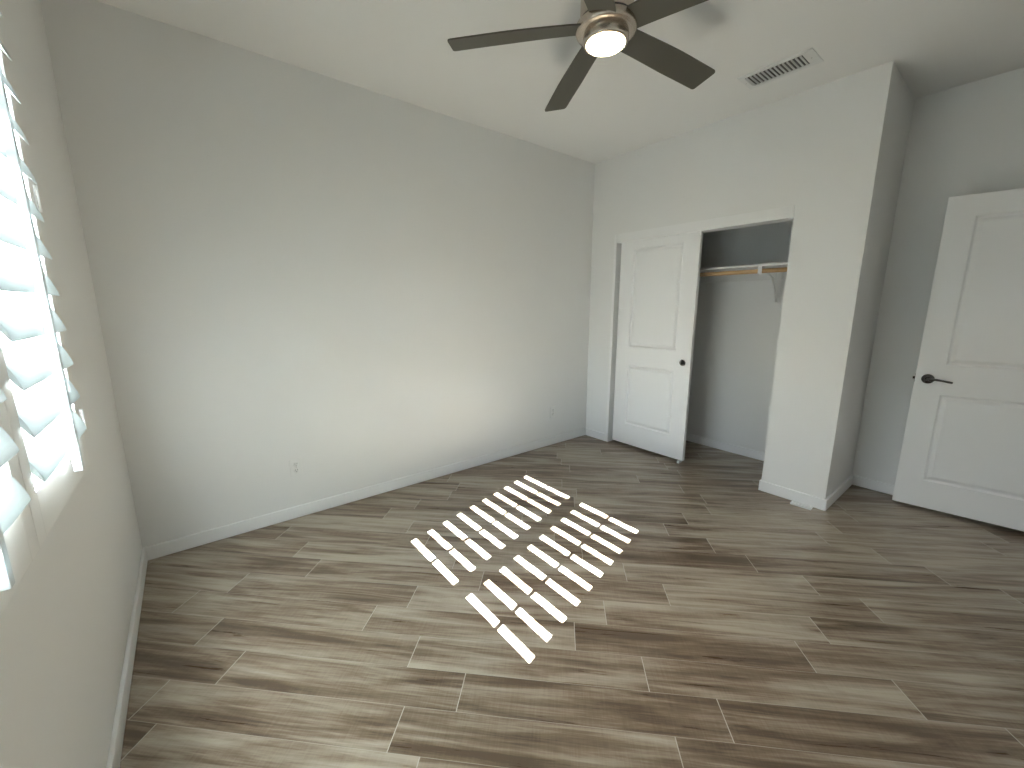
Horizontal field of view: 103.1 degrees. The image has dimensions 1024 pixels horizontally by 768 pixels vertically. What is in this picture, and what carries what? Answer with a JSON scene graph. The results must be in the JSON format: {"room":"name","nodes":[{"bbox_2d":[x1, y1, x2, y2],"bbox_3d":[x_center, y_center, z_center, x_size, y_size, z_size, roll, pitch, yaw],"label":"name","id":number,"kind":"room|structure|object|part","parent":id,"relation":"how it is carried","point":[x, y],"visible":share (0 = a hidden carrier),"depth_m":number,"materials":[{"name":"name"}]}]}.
{"room":"empty bedroom","nodes":[
{"label":"empty bedroom","id":0,"kind":"room"},
{"bbox_2d":[0,0,142,767],"bbox_3d":[-1.085,-0.124,0.691,0.170,2.740,3.480,-8,14,-38],"label":"wall","id":1,"kind":"structure","parent":0,"point":[64,628],"depth_m":1.32,"materials":[{"name":"paint"}]},
{"bbox_2d":[0,386,39,615],"bbox_3d":[-0.815,-0.340,0.499,0.062,1.493,0.588,-8,14,-38],"label":"window","id":2,"kind":"structure","parent":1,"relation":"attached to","point":[19,546],"depth_m":0.76,"materials":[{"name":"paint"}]},
{"bbox_3d":[-0.798,-0.304,0.522,0.018,1.274,0.020,-8,14,-38],"label":"tilt rod","id":3,"kind":"part","parent":2,"relation":"part of","materials":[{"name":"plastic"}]},
{"bbox_3d":[-0.829,0.341,0.620,0.026,0.110,0.475,-8,14,-38],"label":"rail","id":4,"kind":"part","parent":2,"relation":"part of","materials":[{"name":"paint"}]},
{"bbox_2d":[0,11,89,547],"bbox_3d":[-1.191,-0.428,0.963,0.062,1.493,0.618,-8,14,-38],"label":"window shutter","id":5,"kind":"object","parent":1,"relation":"attached to","point":[48,426],"visible":0.98,"depth_m":0.98,"materials":[{"name":"paint"}]},
{"bbox_3d":[-1.202,0.253,1.079,0.026,0.110,0.502,-8,14,-38],"label":"rail","id":6,"kind":"part","parent":5,"relation":"part of","materials":[{"name":"paint"}]},
{"bbox_2d":[106,548,147,767],"bbox_3d":[-1.002,1.174,0.983,0.014,0.080,3.246,-8,14,-38],"label":"baseboard","id":7,"kind":"structure","parent":1,"relation":"attached to","point":[115,750],"depth_m":1.48,"materials":[{"name":"paint"}]},
{"bbox_2d":[40,0,594,547],"bbox_3d":[-0.335,-0.637,3.387,4.421,2.740,0.120,-8,14,-38],"label":"wall","id":8,"kind":"structure","parent":0,"point":[287,262],"depth_m":2.52,"materials":[{"name":"paint"}]},
{"bbox_2d":[289,458,302,476],"bbox_3d":[-1.411,0.545,2.657,0.072,0.116,0.009,-8,14,-38],"label":"wall outlet","id":9,"kind":"object","parent":8,"relation":"attached to","point":[296,469],"visible":1,"depth_m":2.65,"materials":[{"name":"white plastic"}]},
{"bbox_2d":[143,428,585,559],"bbox_3d":[-0.607,0.726,3.339,3.620,0.080,0.014,-8,14,-38],"label":"baseboard","id":10,"kind":"structure","parent":8,"relation":"attached to","point":[165,548],"depth_m":2.82,"materials":[{"name":"paint"}]},
{"bbox_2d":[550,406,555,417],"bbox_3d":[0.410,0.282,4.082,0.072,0.116,0.009,-8,14,-38],"label":"wall outlet","id":11,"kind":"object","parent":8,"relation":"attached to","point":[552,409],"visible":1,"depth_m":4.08,"materials":[{"name":"white plastic"}]},
{"bbox_2d":[95,0,1023,163],"bbox_3d":[1.124,-1.664,1.187,4.591,0.100,5.020,-8,14,-38],"label":"ceiling","id":12,"kind":"structure","parent":0,"point":[401,50],"depth_m":2.20,"materials":[{"name":"paint"}]},
{"bbox_2d":[447,0,714,111],"bbox_3d":[0.425,-1.557,1.674,1.267,0.292,1.276,-8,14,-38],"label":"ceiling fan","id":13,"kind":"object","parent":12,"relation":"hanging from","point":[604,28],"visible":1,"depth_m":1.72,"materials":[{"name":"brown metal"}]},
{"bbox_3d":[0.010,-1.468,1.723,0.555,0.034,0.130,1,23,5],"label":"fan blade","id":14,"kind":"part","parent":13,"relation":"part of","materials":[{"name":"laminate"}]},
{"bbox_3d":[0.304,-1.532,2.057,0.130,0.034,0.555,-15,13,-10],"label":"fan blade","id":15,"kind":"part","parent":13,"relation":"part of","materials":[{"name":"laminate"}]},
{"bbox_3d":[0.243,-1.396,1.345,0.130,0.034,0.555,18,16,20],"label":"fan blade","id":16,"kind":"part","parent":13,"relation":"part of","materials":[{"name":"laminate"}]},
{"bbox_3d":[0.681,-1.415,1.446,0.555,0.034,0.130,9,2,40],"label":"fan blade","id":17,"kind":"part","parent":13,"relation":"part of","materials":[{"name":"laminate"}]},
{"bbox_3d":[0.718,-1.499,1.886,0.555,0.034,0.130,-6,0,-30],"label":"fan blade","id":18,"kind":"part","parent":13,"relation":"part of","materials":[{"name":"laminate"}]},
{"bbox_2d":[737,47,823,89],"bbox_3d":[1.562,-1.835,2.381,0.193,0.010,0.385,-8,14,-38],"label":"ceiling vent","id":19,"kind":"object","parent":12,"relation":"in","point":[807,58],"visible":1,"depth_m":2.37,"materials":[{"name":"metal"}]},
{"bbox_2d":[120,435,1023,767],"bbox_3d":[1.124,1.126,1.718,4.591,0.100,5.020,-8,14,-38],"label":"floor","id":20,"kind":"structure","parent":0,"point":[584,601],"depth_m":1.78,"materials":[{"name":"brown wood"}]},
{"bbox_2d":[790,500,812,509],"bbox_3d":[2.038,0.848,2.861,0.060,0.020,0.124,-9,14,-41],"label":"strip","id":21,"kind":"object","parent":20,"relation":"on","point":[796,503],"visible":1,"depth_m":2.85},
{"bbox_2d":[586,61,896,498],"bbox_3d":[1.520,-0.641,3.409,0.110,2.740,2.156,-8,14,-38],"label":"wall","id":22,"kind":"structure","parent":0,"point":[819,150],"depth_m":2.79,"materials":[{"name":"paint"}]},
{"bbox_2d":[606,234,621,441],"bbox_3d":[1.029,-0.414,4.071,0.120,2.047,0.028,-8,14,-38],"label":"trim","id":23,"kind":"structure","parent":22,"relation":"attached to","point":[617,246],"depth_m":4.03,"materials":[{"name":"paint"}]},
{"bbox_2d":[612,231,702,463],"bbox_3d":[1.288,-0.337,3.736,0.058,2.019,0.768,-8,14,-38],"label":"door","id":24,"kind":"structure","parent":22,"relation":"in","point":[659,286],"depth_m":3.69,"materials":[{"name":"paint"}]},
{"bbox_2d":[617,205,794,243],"bbox_3d":[1.490,-1.275,3.322,0.114,0.079,1.446,-8,14,-38],"label":"trim","id":25,"kind":"structure","parent":22,"relation":"attached to","point":[781,214],"depth_m":3.13,"materials":[{"name":"paint"}]},
{"bbox_2d":[586,428,826,510],"bbox_3d":[1.488,0.673,3.615,0.034,0.080,2.156,-8,14,-38],"label":"baseboard","id":26,"kind":"structure","parent":22,"relation":"attached to","point":[816,502],"depth_m":2.96,"materials":[{"name":"paint"}]},
{"bbox_2d":[687,67,1023,484],"bbox_3d":[2.910,-0.520,2.774,0.120,2.740,4.900,-8,14,-38],"label":"wall","id":27,"kind":"structure","parent":0,"point":[965,139],"depth_m":2.95,"materials":[{"name":"paint"}]},
{"bbox_2d":[686,433,764,460],"bbox_3d":[1.969,0.585,4.079,0.014,0.080,2.046,-8,14,-38],"label":"baseboard","id":28,"kind":"structure","parent":27,"relation":"attached to","point":[751,453],"depth_m":3.93,"materials":[{"name":"paint"}]},
{"bbox_2d":[699,262,787,303],"bbox_3d":[1.806,-0.877,3.668,0.431,0.300,2.046,-8,14,-38],"label":"closet shelf","id":29,"kind":"object","parent":27,"relation":"attached to","point":[777,276],"visible":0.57,"depth_m":3.45,"materials":[{"name":"paint"}]},
{"bbox_2d":[700,267,786,276],"bbox_3d":[1.661,-0.951,3.536,0.033,0.033,2.044,-8,14,-38],"label":"closet rod","id":30,"kind":"object","parent":29,"relation":"attached to","point":[784,269],"visible":0.32,"depth_m":3.27,"materials":[{"name":"brown wood"}]},
{"bbox_2d":[852,474,894,494],"bbox_3d":[3.019,0.832,2.784,0.014,0.080,1.104,-8,14,-38],"label":"baseboard","id":31,"kind":"structure","parent":27,"relation":"attached to","point":[879,486],"depth_m":3.10,"materials":[{"name":"paint"}]},
{"bbox_2d":[830,68,913,494],"bbox_3d":[2.423,-0.531,2.831,0.571,2.740,0.110,-8,14,-38],"label":"wall","id":32,"kind":"structure","parent":0,"point":[902,99],"depth_m":2.74,"materials":[{"name":"paint"}]},
{"bbox_2d":[825,475,852,509],"bbox_3d":[2.413,0.792,2.994,0.667,0.080,0.014,-8,14,-38],"label":"baseboard","id":33,"kind":"structure","parent":32,"relation":"attached to","point":[844,486],"depth_m":2.96,"materials":[{"name":"paint"}]},
{"bbox_3d":[1.717,-0.137,0.761,4.301,2.740,0.100,-8,14,-38],"label":"wall","id":34,"kind":"structure","parent":0,"visible":0},
{"bbox_2d":[892,188,1023,530],"bbox_3d":[3.001,-0.115,2.436,0.829,2.012,0.140,10,15,43],"label":"door","id":35,"kind":"structure","parent":34,"relation":"in","point":[962,454],"depth_m":2.53,"materials":[{"name":"paint"}]},
{"bbox_3d":[2.751,-0.025,2.633,0.055,0.063,0.149,-8,14,-38],"label":"lever handle","id":36,"kind":"part","parent":35,"relation":"part of","materials":[{"name":"black metal"}]}
]}

